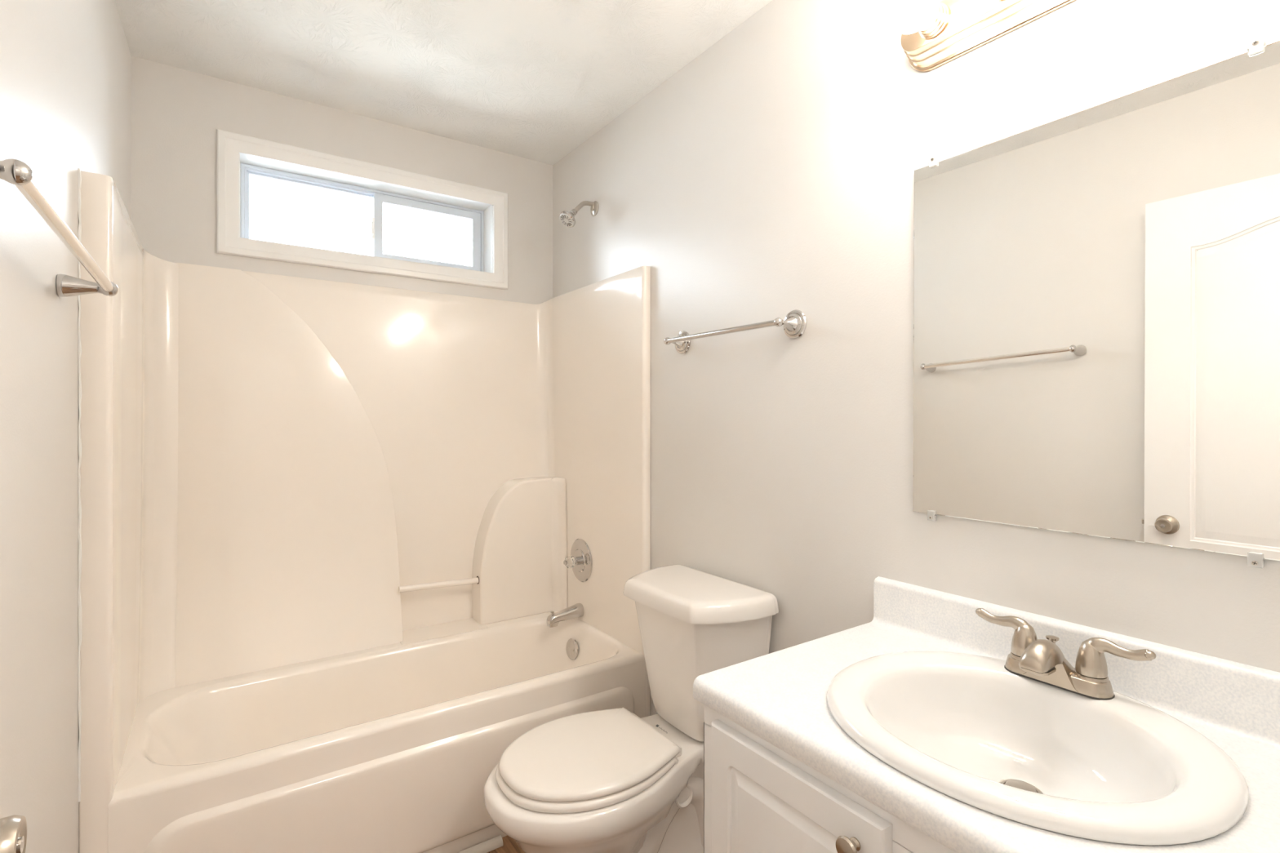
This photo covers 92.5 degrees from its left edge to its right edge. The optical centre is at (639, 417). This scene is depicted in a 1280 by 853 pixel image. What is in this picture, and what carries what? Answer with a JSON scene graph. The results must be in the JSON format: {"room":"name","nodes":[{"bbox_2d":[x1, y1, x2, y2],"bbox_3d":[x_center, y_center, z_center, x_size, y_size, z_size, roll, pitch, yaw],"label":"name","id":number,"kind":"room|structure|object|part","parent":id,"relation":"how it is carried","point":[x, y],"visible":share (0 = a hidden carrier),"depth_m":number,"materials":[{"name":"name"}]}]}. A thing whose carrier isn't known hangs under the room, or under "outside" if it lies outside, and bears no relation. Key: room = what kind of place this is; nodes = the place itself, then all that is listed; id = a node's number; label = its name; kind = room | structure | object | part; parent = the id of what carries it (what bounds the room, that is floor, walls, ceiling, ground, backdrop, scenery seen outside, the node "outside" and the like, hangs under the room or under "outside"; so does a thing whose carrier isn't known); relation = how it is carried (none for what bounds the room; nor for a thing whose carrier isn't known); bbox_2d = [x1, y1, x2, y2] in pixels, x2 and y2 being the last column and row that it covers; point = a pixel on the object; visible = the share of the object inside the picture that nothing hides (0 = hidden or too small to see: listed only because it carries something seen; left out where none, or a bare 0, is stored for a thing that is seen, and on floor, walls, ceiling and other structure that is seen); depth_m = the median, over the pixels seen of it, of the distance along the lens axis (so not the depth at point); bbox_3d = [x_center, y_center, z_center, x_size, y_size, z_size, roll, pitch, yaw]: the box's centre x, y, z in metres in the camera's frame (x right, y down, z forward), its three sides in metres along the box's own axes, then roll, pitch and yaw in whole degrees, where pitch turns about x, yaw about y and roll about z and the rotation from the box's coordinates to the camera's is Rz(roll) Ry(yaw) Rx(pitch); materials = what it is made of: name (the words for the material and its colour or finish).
{"room":"bathroom","nodes":[
{"label":"bathroom","id":0,"kind":"room"},
{"bbox_2d":[0,815,26,852],"bbox_3d":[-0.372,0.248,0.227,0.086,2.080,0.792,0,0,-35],"label":"door knob","id":1,"kind":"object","parent":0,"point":[13,828],"depth_m":0.51,"materials":[{"name":"silver metal"}]},
{"bbox_2d":[0,0,131,852],"bbox_3d":[-0.595,0.059,0.282,0.200,2.483,4.360,0,0,-35],"label":"wall","id":2,"kind":"structure","parent":0,"point":[65,65],"depth_m":1.11,"materials":[{"name":"white paint"}]},
{"bbox_2d":[0,158,118,297],"bbox_3d":[-0.926,-0.273,0.961,0.090,0.075,0.655,0,0,-33],"label":"towel bar","id":3,"kind":"object","parent":2,"relation":"attached to","point":[17,172],"visible":1,"depth_m":0.91,"materials":[{"name":"silver metal"}]},
{"bbox_3d":[-0.760,-0.288,0.706,0.088,0.045,0.045,0,0,-35],"label":"post","id":4,"kind":"part","parent":3,"relation":"part of","materials":[{"name":"silver metal"}]},
{"bbox_3d":[-1.094,-0.258,1.217,0.089,0.045,0.045,0,0,-35],"label":"post","id":5,"kind":"part","parent":3,"relation":"part of","materials":[{"name":"silver metal"}]},
{"bbox_2d":[131,55,552,304],"bbox_3d":[-1.081,0.059,2.500,1.524,2.483,0.160,0,0,-35],"label":"wall","id":6,"kind":"structure","parent":0,"point":[177,113],"depth_m":2.21,"materials":[{"name":"white paint"}]},
{"bbox_2d":[217,128,507,289],"bbox_3d":[-1.071,-0.787,2.489,1.067,0.428,0.169,0,0,-35],"label":"window","id":7,"kind":"structure","parent":6,"relation":"in","point":[239,156],"depth_m":2.42,"materials":[{"name":"white paint"}]},
{"bbox_3d":[-1.281,-0.785,2.414,0.467,0.281,0.018,0,0,-35],"label":"sash","id":8,"kind":"part","parent":7,"relation":"part of","materials":[{"name":"white plastic"}]},
{"bbox_3d":[-1.099,-0.785,2.530,0.922,0.302,0.041,0,0,-35],"label":"frame","id":9,"kind":"part","parent":7,"relation":"part of","materials":[{"name":"white plastic"}]},
{"bbox_3d":[-0.911,-0.785,2.645,0.448,0.281,0.018,0,0,-35],"label":"sash","id":10,"kind":"part","parent":7,"relation":"part of","materials":[{"name":"white plastic"}]},
{"bbox_2d":[115,0,772,164],"bbox_3d":[0.081,-1.208,0.750,1.844,0.050,4.360,0,0,-35],"label":"ceiling","id":11,"kind":"structure","parent":0,"point":[535,80],"depth_m":1.99,"materials":[{"name":"white paint"}]},
{"bbox_2d":[487,835,524,852],"bbox_3d":[0.081,1.325,0.750,1.844,0.050,4.360,0,0,-35],"label":"floor","id":12,"kind":"structure","parent":0,"point":[509,846],"depth_m":1.85,"materials":[{"name":"brown wood"}]},
{"bbox_2d":[77,168,651,852],"bbox_3d":[-0.816,0.376,2.097,1.545,1.847,0.804,0,0,-35],"label":"shower","id":13,"kind":"object","parent":12,"relation":"on","point":[326,531],"visible":0.96,"depth_m":2.15,"materials":[{"name":"white plastic"}]},
{"bbox_3d":[-1.409,0.369,1.675,0.067,1.822,0.759,0,0,-33],"label":"panel","id":14,"kind":"part","parent":13,"relation":"part of","materials":[{"name":"white plastic"}]},
{"bbox_3d":[-1.230,0.169,2.193,0.700,1.383,0.168,0,0,-35],"label":"raised panel","id":15,"kind":"part","parent":13,"relation":"part of","materials":[{"name":"white plastic"}]},
{"bbox_3d":[-1.000,0.163,2.338,1.473,1.395,0.196,0,0,-35],"label":"panel","id":16,"kind":"part","parent":13,"relation":"part of","materials":[{"name":"white plastic"}]},
{"bbox_2d":[107,611,644,852],"bbox_3d":[-0.809,1.075,2.109,1.469,0.449,0.788,0,0,-35],"label":"bathtub","id":17,"kind":"object","parent":13,"relation":"in","point":[393,745],"depth_m":1.83,"materials":[{"name":"white plastic"}]},
{"bbox_3d":[-0.578,1.095,1.782,1.369,0.314,0.016,0,0,-35],"label":"apron panel","id":18,"kind":"part","parent":13,"relation":"part of","materials":[{"name":"white plastic"}]},
{"bbox_2d":[400,617,488,645],"bbox_3d":[-0.794,0.853,2.446,0.335,0.018,0.155,0,0,-35],"label":"shelf","id":19,"kind":"object","parent":13,"relation":"attached to","point":[446,629],"depth_m":2.44,"materials":[{"name":"white plastic"}]},
{"bbox_2d":[457,835,503,852],"bbox_3d":[-0.789,1.289,1.613,0.895,0.021,0.021,0,0,-35],"label":"trim","id":20,"kind":"structure","parent":13,"relation":"attached to","point":[496,842],"depth_m":1.84,"materials":[{"name":"beige wood"}]},
{"bbox_2d":[546,603,583,627],"bbox_3d":[-0.311,0.815,2.534,0.152,0.070,0.055,0,0,-35],"label":"tub spout","id":21,"kind":"object","parent":13,"relation":"attached to","point":[576,611],"visible":1,"depth_m":2.52,"materials":[{"name":"silver metal"}]},
{"bbox_3d":[-0.280,0.955,2.526,0.018,0.083,0.084,0,0,-43],"label":"overflow plate","id":22,"kind":"part","parent":13,"relation":"part of","materials":[{"name":"silver metal"}]},
{"bbox_2d":[563,538,592,582],"bbox_3d":[-0.279,0.598,2.547,0.082,0.180,0.180,0,0,-35],"label":"shower valve","id":23,"kind":"object","parent":13,"relation":"attached to","point":[580,560],"visible":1,"depth_m":2.54,"materials":[{"name":"silver metal"}]},
{"bbox_3d":[-0.289,0.598,2.540,0.040,0.053,0.050,0,0,-35],"label":"knob","id":24,"kind":"part","parent":23,"relation":"part of","materials":[{"name":"white plastic"}]},
{"bbox_3d":[-0.267,0.598,2.556,0.026,0.034,0.034,0,0,-35],"label":"stem","id":25,"kind":"part","parent":23,"relation":"part of","materials":[{"name":"silver metal"}]},
{"bbox_3d":[-0.205,0.366,2.528,0.051,1.828,0.789,0,0,-35],"label":"panel","id":26,"kind":"part","parent":13,"relation":"part of","materials":[{"name":"white plastic"}]},
{"bbox_2d":[484,564,778,852],"bbox_3d":[-0.051,0.895,1.676,0.749,0.809,0.469,0,0,-35],"label":"toilet","id":27,"kind":"object","parent":12,"relation":"on","point":[614,780],"visible":0.92,"depth_m":1.64,"materials":[{"name":"white ceramic"}]},
{"bbox_3d":[-0.153,0.901,1.606,0.438,0.021,0.388,0,0,-35],"label":"seat","id":28,"kind":"part","parent":27,"relation":"part of","materials":[{"name":"white plastic"}]},
{"bbox_3d":[-0.147,0.877,1.610,0.440,0.023,0.379,0,0,-35],"label":"lid","id":29,"kind":"part","parent":27,"relation":"part of","materials":[{"name":"white plastic"}]},
{"bbox_3d":[-0.057,1.106,1.673,0.735,0.388,0.410,0,0,-35],"label":"bowl","id":30,"kind":"part","parent":27,"relation":"part of","materials":[{"name":"white ceramic"}]},
{"bbox_3d":[0.145,0.517,1.812,0.271,0.052,0.469,0,0,-35],"label":"tank lid","id":31,"kind":"part","parent":27,"relation":"part of","materials":[{"name":"white ceramic"}]},
{"bbox_3d":[0.153,0.723,1.817,0.241,0.376,0.427,0,0,-35],"label":"tank","id":32,"kind":"part","parent":27,"relation":"part of","materials":[{"name":"white ceramic"}]},
{"bbox_2d":[703,705,955,852],"bbox_3d":[0.567,0.910,0.930,0.595,0.780,0.849,0,0,-35],"label":"vanity cabinet","id":33,"kind":"object","parent":12,"relation":"on","point":[758,797],"visible":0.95,"depth_m":0.96,"materials":[{"name":"white wood"}]},
{"bbox_3d":[0.231,0.864,0.955,0.018,0.642,0.346,0,0,-35],"label":"door","id":34,"kind":"part","parent":33,"relation":"part of","materials":[{"name":"white wood"}]},
{"bbox_3d":[0.286,0.587,0.836,0.026,0.033,0.033,0,0,-35],"label":"knob","id":35,"kind":"part","parent":33,"relation":"part of","materials":[{"name":"silver metal"}]},
{"bbox_2d":[693,576,1279,852],"bbox_3d":[0.578,0.449,0.939,0.570,0.144,0.863,0,0,-35],"label":"countertop","id":36,"kind":"structure","parent":33,"relation":"on","point":[780,697],"depth_m":0.97,"materials":[{"name":"white laminate"}]},
{"bbox_2d":[826,651,1248,845],"bbox_3d":[0.568,0.527,0.949,0.498,0.139,0.532,0,0,-35],"label":"sink","id":37,"kind":"object","parent":36,"relation":"in","point":[980,734],"visible":0.94,"depth_m":0.97,"materials":[{"name":"white ceramic"}]},
{"bbox_2d":[975,608,1155,700],"bbox_3d":[0.699,0.411,1.048,0.135,0.095,0.275,0,0,-35],"label":"faucet","id":38,"kind":"object","parent":36,"relation":"on","point":[1041,660],"visible":1,"depth_m":1.02,"materials":[{"name":"silver metal"}]},
{"bbox_3d":[0.680,0.396,1.137,0.044,0.064,0.109,0,0,-35],"label":"handle","id":39,"kind":"part","parent":38,"relation":"part of","materials":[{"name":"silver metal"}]},
{"bbox_3d":[0.689,0.405,1.042,0.112,0.058,0.044,0,0,-35],"label":"spout","id":40,"kind":"part","parent":38,"relation":"part of","materials":[{"name":"silver metal"}]},
{"bbox_3d":[0.725,0.422,1.066,0.054,0.067,0.088,0,0,-35],"label":"spout","id":41,"kind":"part","parent":38,"relation":"part of","materials":[{"name":"silver metal"}]},
{"bbox_3d":[0.737,0.418,1.094,0.020,0.055,0.020,0,0,-35],"label":"pop knob","id":42,"kind":"part","parent":38,"relation":"part of","materials":[{"name":"silver metal"}]},
{"bbox_3d":[0.726,0.445,1.067,0.055,0.024,0.163,0,0,-35],"label":"plate","id":43,"kind":"part","parent":38,"relation":"part of","materials":[{"name":"silver metal"}]},
{"bbox_3d":[0.775,0.396,1.000,0.044,0.064,0.109,0,0,-35],"label":"handle","id":44,"kind":"part","parent":38,"relation":"part of","materials":[{"name":"silver metal"}]},
{"bbox_2d":[552,0,1279,715],"bbox_3d":[0.790,0.059,1.240,0.120,2.483,4.360,0,0,-35],"label":"wall","id":45,"kind":"structure","parent":0,"point":[771,175],"depth_m":1.57,"materials":[{"name":"white paint"}]},
{"bbox_2d":[559,200,598,227],"bbox_3d":[-0.251,-0.837,2.498,0.160,0.128,0.073,0,0,-35],"label":"shower","id":46,"kind":"object","parent":45,"relation":"attached to","point":[567,219],"visible":1,"depth_m":2.48,"materials":[{"name":"silver metal"}]},
{"bbox_3d":[-0.230,-0.865,2.519,0.102,0.063,0.018,0,0,-35],"label":"arm","id":47,"kind":"part","parent":46,"relation":"part of","materials":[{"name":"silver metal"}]},
{"bbox_2d":[663,309,806,354],"bbox_3d":[0.252,-0.254,1.842,0.079,0.079,0.565,0,0,-35],"label":"towel bar","id":48,"kind":"object","parent":45,"relation":"attached to","point":[794,323],"visible":1,"depth_m":1.69,"materials":[{"name":"silver metal"}]},
{"bbox_2d":[884,0,1075,71],"bbox_3d":[0.707,-0.822,1.076,0.202,0.114,0.624,0,0,-35],"label":"vanity light","id":49,"kind":"object","parent":45,"relation":"attached to","point":[934,34],"visible":1,"depth_m":1.22,"materials":[{"name":"beige metal"}]},
{"bbox_3d":[0.547,-0.822,1.227,0.110,0.095,0.095,0,0,-35],"label":"globe bulb","id":50,"kind":"part","parent":49,"relation":"part of","materials":[{"name":"white glass"}]},
{"bbox_2d":[917,2,949,39],"bbox_3d":[0.598,-0.822,1.262,0.032,0.066,0.066,0,0,-35],"label":"bulb","id":51,"kind":"object","parent":49,"relation":"attached to","point":[938,28],"depth_m":1.25,"materials":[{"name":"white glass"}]},
{"bbox_2d":[912,40,1279,560],"bbox_3d":[0.786,-0.173,1.130,0.007,0.767,0.599,0,0,-35],"label":"wall mirror","id":52,"kind":"object","parent":45,"relation":"attached to","point":[1096,289],"visible":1,"depth_m":1.06,"materials":[{"name":"clear glass"}]},
{"bbox_2d":[927,510,936,520],"bbox_3d":[0.637,0.213,1.338,0.011,0.022,0.017,0,0,-35],"label":"mirror clip","id":53,"kind":"object","parent":52,"relation":"attached to","point":[931,514],"visible":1,"depth_m":1.33,"materials":[{"name":"white plastic"}]},
{"bbox_2d":[928,155,937,167],"bbox_3d":[0.641,-0.559,1.338,0.011,0.022,0.017,0,0,-35],"label":"mirror clip","id":54,"kind":"object","parent":52,"relation":"attached to","point":[933,160],"visible":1,"depth_m":1.33,"materials":[{"name":"white plastic"}]},
{"bbox_2d":[1247,35,1264,55],"bbox_3d":[0.928,-0.559,0.923,0.011,0.022,0.017,0,0,-35],"label":"mirror clip","id":55,"kind":"object","parent":52,"relation":"attached to","point":[1255,46],"visible":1,"depth_m":0.92,"materials":[{"name":"white plastic"}]},
{"bbox_2d":[1247,551,1264,568],"bbox_3d":[0.925,0.213,0.921,0.011,0.022,0.017,0,0,-35],"label":"mirror clip","id":56,"kind":"object","parent":52,"relation":"attached to","point":[1254,559],"visible":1,"depth_m":0.92,"materials":[{"name":"white plastic"}]}
]}

